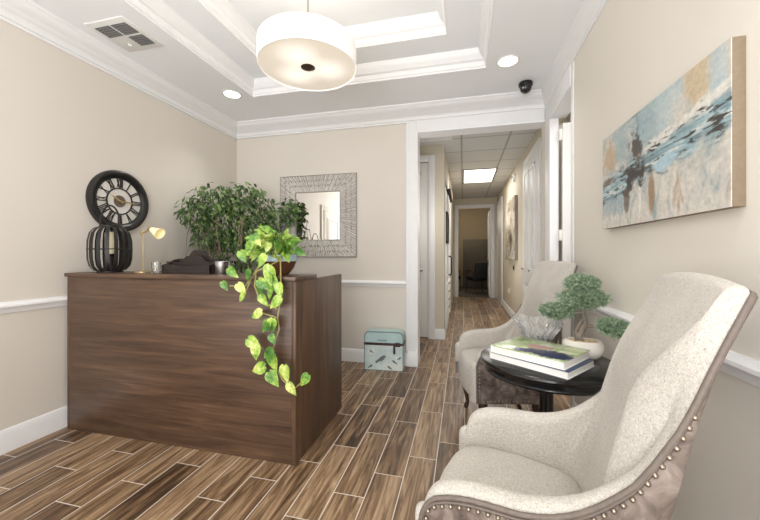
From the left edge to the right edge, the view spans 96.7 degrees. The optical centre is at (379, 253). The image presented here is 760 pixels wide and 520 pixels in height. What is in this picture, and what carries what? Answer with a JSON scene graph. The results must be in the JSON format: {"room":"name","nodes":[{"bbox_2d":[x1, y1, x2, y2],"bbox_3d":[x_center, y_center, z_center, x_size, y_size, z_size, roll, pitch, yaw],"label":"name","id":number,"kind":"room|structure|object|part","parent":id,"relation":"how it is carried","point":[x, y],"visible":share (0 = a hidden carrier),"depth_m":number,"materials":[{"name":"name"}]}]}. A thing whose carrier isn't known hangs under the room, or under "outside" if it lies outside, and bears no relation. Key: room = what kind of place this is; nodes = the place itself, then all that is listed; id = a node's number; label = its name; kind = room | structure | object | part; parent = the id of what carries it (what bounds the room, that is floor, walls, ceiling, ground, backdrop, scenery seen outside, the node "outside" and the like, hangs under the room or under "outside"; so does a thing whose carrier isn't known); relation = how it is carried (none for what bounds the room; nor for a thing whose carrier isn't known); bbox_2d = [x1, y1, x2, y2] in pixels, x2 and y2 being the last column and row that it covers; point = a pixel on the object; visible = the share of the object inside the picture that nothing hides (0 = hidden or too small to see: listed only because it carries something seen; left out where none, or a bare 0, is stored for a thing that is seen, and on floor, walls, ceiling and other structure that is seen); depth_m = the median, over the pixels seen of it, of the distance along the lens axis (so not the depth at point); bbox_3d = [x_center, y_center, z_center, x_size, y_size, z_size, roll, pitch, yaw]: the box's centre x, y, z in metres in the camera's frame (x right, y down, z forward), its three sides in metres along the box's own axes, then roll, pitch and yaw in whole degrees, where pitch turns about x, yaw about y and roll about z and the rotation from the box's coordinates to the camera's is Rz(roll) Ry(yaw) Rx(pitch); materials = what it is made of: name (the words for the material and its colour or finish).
{"room":"lobby","nodes":[
{"label":"lobby","id":0,"kind":"room"},
{"bbox_2d":[102,254,117,269],"bbox_3d":[-1.917,0.056,2.402,0.090,0.116,0.090,0,0,14],"label":"candle holder","id":1,"kind":"object","parent":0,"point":[111,256],"depth_m":2.38,"materials":[{"name":"black metal"}]},
{"bbox_2d":[0,20,236,430],"bbox_3d":[-2.486,-0.400,1.409,0.120,3.200,5.950,0,0,14],"label":"wall","id":2,"kind":"structure","parent":0,"point":[65,121],"depth_m":2.33,"materials":[{"name":"paint"}]},
{"bbox_2d":[0,405,66,455],"bbox_3d":[-2.048,1.129,2.905,0.016,0.142,2.495,0,0,14],"label":"baseboard","id":3,"kind":"structure","parent":2,"relation":"attached to","point":[21,434],"depth_m":2.16,"materials":[{"name":"white wood"}]},
{"bbox_2d":[85,170,148,230],"bbox_3d":[-2.083,-0.422,2.710,0.042,0.490,0.490,0,0,14],"label":"wall clock","id":4,"kind":"object","parent":2,"relation":"attached to","point":[119,189],"visible":0.98,"depth_m":2.69,"materials":[{"name":"black paint"}]},
{"bbox_2d":[0,0,236,138],"bbox_3d":[-2.381,-1.473,1.306,0.132,0.140,5.800,0,0,14],"label":"trim","id":5,"kind":"structure","parent":2,"relation":"attached to","point":[27,16],"depth_m":2.53,"materials":[{"name":"white wood"}]},
{"bbox_2d":[0,280,406,313],"bbox_3d":[-1.029,0.324,2.665,2.110,0.068,2.515,0,0,14],"label":"chair rail","id":6,"kind":"object","parent":2,"relation":"attached to","point":[40,303],"visible":0.27,"depth_m":2.25,"materials":[{"name":"white wood"}]},
{"bbox_2d":[264,255,296,274],"bbox_3d":[-0.621,0.067,2.104,0.206,0.125,0.206,0,0,14],"label":"bowl","id":7,"kind":"object","parent":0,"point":[286,267],"depth_m":2.03,"materials":[{"name":"brown wood"}]},
{"bbox_2d":[0,286,570,519],"bbox_3d":[1.276,1.249,5.196,6.400,0.102,15.300,0,0,14],"label":"floor","id":8,"kind":"structure","parent":0,"point":[393,435],"depth_m":1.91,"materials":[{"name":"brown wood"}]},
{"bbox_2d":[64,271,341,465],"bbox_3d":[-1.226,0.665,2.473,1.734,1.070,0.762,0,0,14],"label":"reception desk","id":9,"kind":"object","parent":8,"relation":"on","point":[162,358],"visible":0.93,"depth_m":2.12,"materials":[{"name":"brown wood"}]},
{"bbox_3d":[-2.051,0.678,2.684,0.025,1.044,0.745,0,0,14],"label":"panel","id":10,"kind":"part","parent":9,"relation":"part of","materials":[{"name":"brown wood"}]},
{"bbox_2d":[86,205,132,272],"bbox_3d":[-1.917,-0.110,2.402,0.263,0.481,0.263,0,0,14],"label":"candle lantern","id":11,"kind":"object","parent":9,"relation":"on","point":[125,248],"visible":0.98,"depth_m":2.35,"materials":[{"name":"black metal"}]},
{"bbox_2d":[102,230,117,269],"bbox_3d":[-1.917,-0.028,2.402,0.090,0.283,0.090,0,0,14],"label":"pillar candle","id":12,"kind":"object","parent":11,"relation":"in","point":[111,236],"visible":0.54,"depth_m":2.38,"materials":[{"name":"beige wax"}]},
{"bbox_3d":[-1.917,-0.275,2.402,0.145,0.151,0.011,0,0,-4],"label":"loop handle","id":13,"kind":"part","parent":11,"relation":"part of","materials":[{"name":"black metal"}]},
{"bbox_2d":[134,227,164,272],"bbox_3d":[-1.623,-0.031,2.397,0.216,0.322,0.130,0,0,8],"label":"desk lamp","id":14,"kind":"object","parent":9,"relation":"on","point":[158,233],"visible":0.95,"depth_m":2.39,"materials":[{"name":"gold metal"}]},
{"bbox_3d":[-1.569,-0.146,2.368,0.100,0.084,0.080,0,0,14],"label":"lamp shade","id":15,"kind":"part","parent":14,"relation":"part of","materials":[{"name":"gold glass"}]},
{"bbox_2d":[151,262,160,272],"bbox_3d":[-1.544,0.092,2.330,0.056,0.075,0.056,0,0,14],"label":"drinking glass","id":16,"kind":"object","parent":9,"relation":"on","point":[156,266],"visible":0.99,"depth_m":2.31,"materials":[{"name":"white"}]},
{"bbox_2d":[64,271,316,281],"bbox_3d":[-1.283,0.142,2.245,1.734,0.025,0.292,0,0,14],"label":"countertop","id":17,"kind":"structure","parent":9,"relation":"on","point":[125,274],"depth_m":2.13,"materials":[{"name":"brown wood"}]},
{"bbox_2d":[161,250,223,273],"bbox_3d":[-1.273,0.051,2.300,0.380,0.158,0.140,0,0,14],"label":"telephone","id":18,"kind":"object","parent":9,"relation":"on","point":[198,261],"visible":0.91,"depth_m":2.28,"materials":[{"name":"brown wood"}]},
{"bbox_3d":[-1.452,0.076,2.342,0.012,0.083,0.136,0,0,14],"label":"panel","id":19,"kind":"part","parent":18,"relation":"part of","materials":[{"name":"black plastic"}]},
{"bbox_3d":[-1.287,0.095,2.244,0.380,0.046,0.012,0,0,14],"label":"panel","id":20,"kind":"part","parent":18,"relation":"part of","materials":[{"name":"black plastic"}]},
{"bbox_3d":[-1.259,0.045,2.357,0.330,0.146,0.014,0,0,14],"label":"panel","id":21,"kind":"part","parent":18,"relation":"part of","materials":[{"name":"black plastic"}]},
{"bbox_3d":[-1.095,0.076,2.254,0.012,0.083,0.136,0,0,14],"label":"panel","id":22,"kind":"part","parent":18,"relation":"part of","materials":[{"name":"metal"}]},
{"bbox_2d":[214,261,229,273],"bbox_3d":[-1.033,0.089,2.210,0.100,0.082,0.100,0,0,14],"label":"votive holder","id":23,"kind":"object","parent":9,"relation":"on","point":[220,267],"visible":0.82,"depth_m":2.17,"materials":[{"name":"silver metal"}]},
{"bbox_2d":[220,223,309,395],"bbox_3d":[-0.601,0.288,2.044,0.566,0.951,0.414,0,0,14],"label":"pothos plant","id":24,"kind":"object","parent":9,"relation":"on","point":[259,244],"visible":1,"depth_m":1.88,"materials":[{"name":"green plant"}]},
{"bbox_3d":[-0.401,0.678,2.277,0.025,1.044,0.748,0,0,14],"label":"panel","id":25,"kind":"part","parent":9,"relation":"part of","materials":[{"name":"brown wood"}]},
{"bbox_2d":[173,182,302,272],"bbox_3d":[-1.505,0.223,3.525,0.772,1.953,1.204,0,0,31],"label":"ficus tree","id":26,"kind":"object","parent":8,"relation":"on","point":[225,206],"visible":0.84,"depth_m":3.38,"materials":[{"name":"green plant"}]},
{"bbox_2d":[364,328,404,371],"bbox_3d":[0.050,1.002,3.556,0.418,0.403,0.171,0,0,10],"label":"storage box","id":27,"kind":"object","parent":8,"relation":"on","point":[383,348],"visible":1,"depth_m":3.49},
{"bbox_2d":[375,355,385,362],"bbox_3d":[0.008,1.088,3.490,0.115,0.090,0.003,0,0,10],"label":"print","id":28,"kind":"object","parent":27,"relation":"attached to","point":[378,358],"depth_m":3.49},
{"bbox_3d":[0.051,0.867,3.561,0.403,0.123,0.154,0,0,10],"label":"lid","id":29,"kind":"part","parent":27,"relation":"part of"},
{"bbox_2d":[445,186,451,336],"bbox_3d":[1.171,0.110,5.669,0.086,2.180,1.630,0,0,14],"label":"tall cabinet","id":30,"kind":"object","parent":8,"relation":"on","point":[448,259],"visible":0.98,"depth_m":5.42,"materials":[{"name":"white wood"}]},
{"bbox_3d":[1.146,0.502,5.665,0.016,0.115,1.550,0,0,14],"label":"drawer","id":31,"kind":"part","parent":30,"relation":"part of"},
{"bbox_3d":[1.146,0.632,5.665,0.016,0.115,1.550,0,0,14],"label":"drawer","id":32,"kind":"part","parent":30,"relation":"part of","materials":[{"name":"white wood"}]},
{"bbox_3d":[1.146,0.762,5.665,0.016,0.115,1.550,0,0,14],"label":"drawer","id":33,"kind":"part","parent":30,"relation":"part of","materials":[{"name":"white wood"}]},
{"bbox_3d":[1.146,0.892,5.665,0.016,0.115,1.550,0,0,14],"label":"drawer","id":34,"kind":"part","parent":30,"relation":"part of","materials":[{"name":"white wood"}]},
{"bbox_3d":[1.146,1.022,5.665,0.016,0.115,1.550,0,0,14],"label":"drawer","id":35,"kind":"part","parent":30,"relation":"part of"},
{"bbox_3d":[1.209,-0.275,5.917,0.018,1.350,1.030,0,0,14],"label":"cabinet door","id":36,"kind":"part","parent":30,"relation":"part of","materials":[{"name":"white wood"}]},
{"bbox_2d":[463,239,487,288],"bbox_3d":[3.470,0.348,11.401,1.300,1.700,0.240,0,0,14],"label":"wall","id":37,"kind":"structure","parent":8,"relation":"on","point":[474,250],"depth_m":11.44,"materials":[{"name":"paint"}]},
{"bbox_2d":[466,262,487,293],"bbox_3d":[3.046,0.724,10.430,0.596,0.951,0.637,0,0,-11],"label":"office chair","id":38,"kind":"object","parent":8,"relation":"on","point":[480,273],"visible":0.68,"depth_m":10.15,"materials":[{"name":"black fabric"}]},
{"bbox_3d":[3.035,0.758,10.488,0.540,0.120,0.520,0,0,-11],"label":"seat","id":39,"kind":"part","parent":38,"relation":"part of","materials":[{"name":"black fabric"}]},
{"bbox_3d":[3.095,0.508,10.185,0.520,0.519,0.136,0,0,-11],"label":"backrest","id":40,"kind":"part","parent":38,"relation":"part of","materials":[{"name":"black fabric"}]},
{"bbox_2d":[455,261,577,411],"bbox_3d":[0.934,0.627,2.424,0.699,1.157,0.574,0,0,1],"label":"armchair","id":41,"kind":"object","parent":8,"relation":"on","point":[484,389],"visible":0.66,"depth_m":2.33,"materials":[{"name":"beige fabric"}]},
{"bbox_3d":[0.679,1.069,2.645,0.058,0.268,0.067,0,0,-45],"label":"leg","id":42,"kind":"part","parent":41,"relation":"part of","materials":[{"name":"brown wood"}]},
{"bbox_2d":[459,348,483,395],"bbox_3d":[0.805,0.836,2.426,0.440,0.258,0.432,0,0,1],"label":"seat cushion","id":43,"kind":"object","parent":41,"relation":"on","point":[467,356],"depth_m":2.39,"materials":[{"name":"beige fabric"}]},
{"bbox_3d":[0.673,1.069,2.209,0.067,0.268,0.058,0,0,-44],"label":"leg","id":44,"kind":"part","parent":41,"relation":"part of","materials":[{"name":"brown wood"}]},
{"bbox_3d":[0.904,0.626,2.147,0.556,0.636,0.019,0,0,1],"label":"nailhead trim","id":45,"kind":"part","parent":41,"relation":"part of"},
{"bbox_3d":[0.948,0.512,2.424,0.658,0.887,0.556,0,0,1],"label":"panel","id":46,"kind":"part","parent":41,"relation":"part of","materials":[{"name":"beige leather"}]},
{"bbox_3d":[1.044,1.070,2.223,0.103,0.270,0.052,0,0,1],"label":"leg","id":47,"kind":"part","parent":41,"relation":"part of","materials":[{"name":"brown wood"}]},
{"bbox_2d":[480,346,610,411],"bbox_3d":[0.859,0.869,1.745,0.654,0.658,0.654,0,0,14],"label":"side table","id":48,"kind":"object","parent":8,"relation":"on","point":[589,382],"visible":0.3,"depth_m":1.52,"materials":[{"name":"black paint"}]},
{"bbox_2d":[512,314,564,341],"bbox_3d":[0.910,0.455,1.951,0.282,0.170,0.282,0,0,14],"label":"crystal bowl","id":49,"kind":"object","parent":48,"relation":"on","point":[541,328],"visible":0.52,"depth_m":1.89,"materials":[{"name":"white"}]},
{"bbox_2d":[490,351,594,379],"bbox_3d":[0.801,0.523,1.690,0.285,0.033,0.388,0,0,-38],"label":"hardcover book","id":50,"kind":"object","parent":48,"relation":"on","point":[587,364],"visible":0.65,"depth_m":1.56,"materials":[{"name":"white paper"}]},
{"bbox_2d":[491,336,589,370],"bbox_3d":[0.800,0.488,1.701,0.290,0.037,0.363,0,0,-39],"label":"hardcover book","id":51,"kind":"object","parent":50,"relation":"on","point":[558,356],"visible":1,"depth_m":1.64,"materials":[{"name":"paper"}]},
{"bbox_2d":[537,272,629,359],"bbox_3d":[1.065,0.314,1.723,0.283,0.452,0.469,0,0,-40],"label":"bonsai tree","id":52,"kind":"object","parent":48,"relation":"on","point":[580,291],"visible":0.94,"depth_m":1.73,"materials":[{"name":"green plant"}]},
{"bbox_3d":[1.059,0.494,1.763,0.196,0.092,0.140,0,0,14],"label":"pot","id":53,"kind":"part","parent":52,"relation":"part of","materials":[{"name":"white ceramic"}]},
{"bbox_2d":[415,272,758,519],"bbox_3d":[0.517,0.627,1.006,0.699,1.157,0.574,0,0,28],"label":"armchair","id":54,"kind":"object","parent":8,"relation":"on","point":[623,452],"visible":1,"depth_m":0.81,"materials":[{"name":"beige fabric"}]},
{"bbox_2d":[440,445,580,495],"bbox_3d":[0.403,0.836,1.067,0.440,0.258,0.432,0,0,28],"label":"seat cushion","id":55,"kind":"object","parent":54,"relation":"on","point":[530,469],"depth_m":1.13,"materials":[{"name":"beige fabric"}]},
{"bbox_3d":[0.363,0.626,0.774,0.556,0.636,0.019,0,0,28],"label":"nailhead trim","id":56,"kind":"part","parent":54,"relation":"part of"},
{"bbox_3d":[0.529,0.512,1.000,0.658,0.887,0.556,0,0,28],"label":"panel","id":57,"kind":"part","parent":54,"relation":"part of","materials":[{"name":"beige fabric"}]},
{"bbox_2d":[30,0,582,121],"bbox_3d":[-0.760,-1.772,0.908,3.470,0.457,5.800,0,0,14],"label":"ceiling","id":58,"kind":"structure","parent":0,"point":[535,31],"depth_m":2.63,"materials":[{"name":"paint"}]},
{"bbox_2d":[84,16,163,51],"bbox_3d":[-1.789,-1.529,2.380,0.330,0.028,0.320,0,0,14],"label":"ceiling vent","id":59,"kind":"object","parent":58,"relation":"in","point":[119,30],"visible":1,"depth_m":2.36,"materials":[{"name":"white metal"}]},
{"bbox_2d":[222,90,241,98],"bbox_3d":[-1.429,-1.540,3.265,0.180,0.007,0.180,0,0,14],"label":"recessed light","id":60,"kind":"object","parent":58,"relation":"in","point":[232,94],"visible":1,"depth_m":3.26,"materials":[{"name":"white"}]},
{"bbox_2d":[257,0,355,90],"bbox_3d":[-0.435,-1.470,2.043,0.584,0.720,0.584,0,0,14],"label":"pendant lamp","id":61,"kind":"object","parent":58,"relation":"hanging from","point":[306,51],"visible":1,"depth_m":1.90,"materials":[{"name":"white"}]},
{"bbox_2d":[258,38,354,89],"bbox_3d":[-0.435,-1.131,2.043,0.570,0.006,0.570,0,0,14],"label":"diffuser","id":62,"kind":"object","parent":61,"relation":"attached to","point":[296,63],"depth_m":1.99,"materials":[{"name":"beige glass"}]},
{"bbox_2d":[122,0,494,96],"bbox_3d":[-0.437,-1.614,2.046,2.205,0.142,2.105,0,0,14],"label":"trim","id":63,"kind":"structure","parent":58,"relation":"attached to","point":[157,12],"depth_m":2.83,"materials":[{"name":"white wood"}]},
{"bbox_2d":[197,0,446,57],"bbox_3d":[-0.442,-1.758,2.048,1.604,0.145,1.526,0,0,14],"label":"trim","id":64,"kind":"structure","parent":58,"relation":"attached to","point":[432,24],"depth_m":2.63,"materials":[{"name":"white wood"}]},
{"bbox_2d":[496,54,519,67],"bbox_3d":[1.024,-1.540,2.704,0.180,0.007,0.180,0,0,14],"label":"recessed light","id":65,"kind":"object","parent":58,"relation":"in","point":[506,61],"visible":1,"depth_m":2.70,"materials":[{"name":"white"}]},
{"bbox_2d":[518,80,532,93],"bbox_3d":[1.312,-1.495,3.045,0.120,0.096,0.120,0,0,14],"label":"security camera","id":66,"kind":"object","parent":58,"relation":"attached to","point":[525,86],"visible":1,"depth_m":3.01,"materials":[{"name":"black paint"}]},
{"bbox_2d":[237,124,405,351],"bbox_3d":[-0.051,-0.400,3.797,3.470,3.200,0.150,0,0,14],"label":"wall","id":67,"kind":"structure","parent":0,"point":[377,154],"depth_m":3.76,"materials":[{"name":"paint"}]},
{"bbox_2d":[280,172,356,256],"bbox_3d":[-0.716,-0.435,3.868,0.942,0.942,0.029,0,0,14],"label":"wall mirror","id":68,"kind":"object","parent":67,"relation":"attached to","point":[326,226],"visible":0.8,"depth_m":3.85,"materials":[{"name":"silver metal"}]},
{"bbox_2d":[296,191,339,239],"bbox_3d":[-0.714,-0.435,3.875,0.544,0.544,0.006,0,0,14],"label":"mirror glass","id":69,"kind":"object","parent":68,"relation":"attached to","point":[319,219],"depth_m":3.87,"materials":[{"name":"white"}]},
{"bbox_2d":[342,348,406,365],"bbox_3d":[-0.731,1.129,3.878,2.110,0.142,0.016,0,0,14],"label":"baseboard","id":70,"kind":"structure","parent":67,"relation":"attached to","point":[348,354],"depth_m":3.76,"materials":[{"name":"white wood"}]},
{"bbox_2d":[237,89,544,138],"bbox_3d":[-0.089,-1.473,3.640,3.470,0.140,0.172,0,0,14],"label":"trim","id":71,"kind":"structure","parent":67,"relation":"attached to","point":[509,102],"depth_m":3.58,"materials":[{"name":"white wood"}]},
{"bbox_2d":[406,60,573,407],"bbox_3d":[0.927,-0.105,3.106,1.502,2.610,1.065,0,0,14],"label":"door frame","id":72,"kind":"structure","parent":67,"relation":"attached to","point":[412,128],"depth_m":3.45,"materials":[{"name":"white wood"}]},
{"bbox_2d":[420,145,443,328],"bbox_3d":[0.118,-0.250,5.006,1.640,2.900,0.120,0,0,14],"label":"wall","id":73,"kind":"structure","parent":0,"point":[437,150],"depth_m":4.77,"materials":[{"name":"paint"}]},
{"bbox_2d":[420,163,427,336],"bbox_3d":[0.292,-0.057,4.910,0.825,2.490,0.103,0,0,14],"label":"door","id":74,"kind":"structure","parent":73,"relation":"in","point":[423,166],"depth_m":4.83,"materials":[{"name":"white wood"}]},
{"bbox_3d":[0.297,-0.087,4.931,0.605,2.150,0.060,0,0,14],"label":"raised panel","id":75,"kind":"part","parent":74,"relation":"part of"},
{"bbox_2d":[420,155,434,338],"bbox_3d":[0.282,-0.100,4.889,1.015,2.600,0.030,0,0,14],"label":"door frame","id":76,"kind":"structure","parent":73,"relation":"attached to","point":[430,159],"depth_m":4.76,"materials":[{"name":"white wood"}]},
{"bbox_2d":[435,328,444,339],"bbox_3d":[0.854,1.129,4.792,0.140,0.142,0.086,0,0,14],"label":"baseboard","id":77,"kind":"structure","parent":73,"relation":"attached to","point":[439,333],"depth_m":4.75,"materials":[{"name":"white wood"}]},
{"bbox_2d":[444,147,452,327],"bbox_3d":[1.437,-0.250,7.190,0.120,2.900,4.750,0,0,14],"label":"wall","id":78,"kind":"structure","parent":0,"point":[446,171],"depth_m":5.48,"materials":[{"name":"paint"}]},
{"bbox_2d":[446,211,448,243],"bbox_3d":[1.029,-0.390,5.153,0.030,0.460,0.460,0,0,14],"label":"framed picture","id":79,"kind":"object","parent":78,"relation":"attached to","point":[447,214],"visible":0.94,"depth_m":4.93,"materials":[{"name":"black metal"}]},
{"bbox_2d":[446,179,452,202],"bbox_3d":[1.210,-1.075,5.871,0.065,0.170,1.320,0,0,14],"label":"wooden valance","id":80,"kind":"object","parent":78,"relation":"attached to","point":[449,191],"visible":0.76,"depth_m":5.62,"materials":[{"name":"brown wood"}]},
{"bbox_2d":[458,208,489,285],"bbox_3d":[3.205,-0.300,10.952,5.400,3.000,3.200,0,0,14],"label":"wall","id":81,"kind":"structure","parent":0,"point":[472,223],"depth_m":12.47,"materials":[{"name":"paint"}]},
{"bbox_2d":[453,197,496,297],"bbox_3d":[2.642,-0.250,9.416,1.400,2.900,0.150,0,0,14],"label":"wall","id":82,"kind":"structure","parent":0,"point":[471,201],"depth_m":9.35,"materials":[{"name":"paint"}]},
{"bbox_2d":[455,204,494,297],"bbox_3d":[2.623,-0.080,9.406,1.059,2.560,0.180,0,0,14],"label":"door frame","id":83,"kind":"structure","parent":82,"relation":"attached to","point":[491,206],"depth_m":9.30,"materials":[{"name":"white wood"}]},
{"bbox_2d":[488,210,489,296],"bbox_3d":[3.167,-0.012,9.813,0.068,2.400,0.850,0,0,17],"label":"door","id":84,"kind":"structure","parent":82,"relation":"in","point":[489,210],"depth_m":9.40,"materials":[{"name":"white wood"}]},
{"bbox_3d":[3.167,-0.042,9.813,0.060,2.060,0.630,0,0,16],"label":"raised panel","id":85,"kind":"part","parent":84,"relation":"part of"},
{"bbox_2d":[420,129,537,198],"bbox_3d":[1.195,-1.620,6.709,2.920,0.160,6.100,0,0,14],"label":"ceiling","id":86,"kind":"structure","parent":0,"point":[503,151],"depth_m":5.28,"materials":[{"name":"tile"}]},
{"bbox_2d":[420,136,451,142],"bbox_3d":[0.632,-1.535,4.334,0.560,0.010,0.560,0,0,14],"label":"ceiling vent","id":87,"kind":"object","parent":86,"relation":"in","point":[445,138],"visible":0.17,"depth_m":4.52,"materials":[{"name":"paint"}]},
{"bbox_2d":[463,168,497,183],"bbox_3d":[1.949,-1.534,6.678,0.610,0.012,1.200,0,0,14],"label":"ceiling light panel","id":88,"kind":"object","parent":86,"relation":"attached to","point":[483,175],"visible":1,"depth_m":6.60,"materials":[{"name":"white plastic"}]},
{"bbox_2d":[497,112,570,312],"bbox_3d":[2.964,-0.300,4.730,1.700,3.000,8.800,0,0,14],"label":"wall","id":89,"kind":"structure","parent":0,"point":[512,279],"depth_m":5.86,"materials":[{"name":"paint"}]},
{"bbox_2d":[497,196,502,304],"bbox_3d":[2.997,-0.080,8.480,0.025,2.560,1.200,0,0,14],"label":"door frame","id":90,"kind":"structure","parent":89,"relation":"attached to","point":[500,202],"depth_m":8.22,"materials":[{"name":"white wood"}]},
{"bbox_2d":[502,299,514,317],"bbox_3d":[2.512,1.129,6.488,0.016,0.142,2.880,0,0,14],"label":"baseboard","id":91,"kind":"structure","parent":89,"relation":"attached to","point":[507,308],"depth_m":6.88,"materials":[{"name":"white wood"}]},
{"bbox_2d":[506,195,517,259],"bbox_3d":[2.446,-0.450,6.298,0.053,1.100,1.200,0,0,14],"label":"canvas","id":92,"kind":"object","parent":89,"relation":"attached to","point":[512,205],"visible":1,"depth_m":5.96},
{"bbox_3d":[2.448,-0.450,6.298,0.050,1.100,1.200,0,0,14],"label":"stretcher frame","id":93,"kind":"part","parent":92,"relation":"part of","materials":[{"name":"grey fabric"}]},
{"bbox_2d":[512,173,515,181],"bbox_3d":[2.377,-1.360,6.027,0.058,0.150,0.150,0,0,14],"label":"fire alarm strobe","id":94,"kind":"object","parent":89,"relation":"attached to","point":[513,174],"visible":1,"depth_m":5.97,"materials":[{"name":"white plastic"}]},
{"bbox_2d":[521,147,537,294],"bbox_3d":[2.003,-0.052,4.533,0.103,2.480,0.920,0,0,14],"label":"door","id":95,"kind":"structure","parent":89,"relation":"in","point":[531,166],"depth_m":4.42,"materials":[{"name":"white wood"}]},
{"bbox_3d":[2.023,-0.077,4.528,0.060,2.130,0.720,0,0,14],"label":"raised panel","id":96,"kind":"part","parent":95,"relation":"part of","materials":[{"name":"white wood"}]},
{"bbox_2d":[523,137,541,297],"bbox_3d":[2.025,-0.090,4.528,0.028,2.580,1.140,0,0,14],"label":"door frame","id":97,"kind":"structure","parent":89,"relation":"attached to","point":[538,143],"depth_m":3.98,"materials":[{"name":"white wood"}]},
{"bbox_2d":[542,0,759,519],"bbox_3d":[1.059,-0.400,0.538,0.240,3.200,5.950,0,0,14],"label":"wall","id":98,"kind":"structure","parent":0,"point":[635,50],"depth_m":1.26,"materials":[{"name":"paint"}]},
{"bbox_2d":[558,122,570,340],"bbox_3d":[1.997,0.005,2.978,0.766,2.370,0.047,0,0,14],"label":"door","id":99,"kind":"structure","parent":98,"relation":"in","point":[564,134],"depth_m":3.03,"materials":[{"name":"white wood"}]},
{"bbox_2d":[541,0,607,108],"bbox_3d":[0.891,-1.473,0.502,0.068,0.140,5.800,0,0,14],"label":"trim","id":100,"kind":"structure","parent":98,"relation":"attached to","point":[589,11],"depth_m":2.35,"materials":[{"name":"white wood"}]},
{"bbox_2d":[579,305,759,387],"bbox_3d":[0.802,0.324,0.063,0.032,0.068,4.905,0,0,14],"label":"chair rail","id":101,"kind":"object","parent":98,"relation":"attached to","point":[747,369],"depth_m":0.97,"materials":[{"name":"white wood"}]},
{"bbox_2d":[603,35,745,228],"bbox_3d":[1.129,-0.378,1.405,0.036,0.486,0.913,0,0,14],"label":"canvas painting","id":102,"kind":"object","parent":98,"relation":"attached to","point":[683,154],"visible":1,"depth_m":1.17}
]}

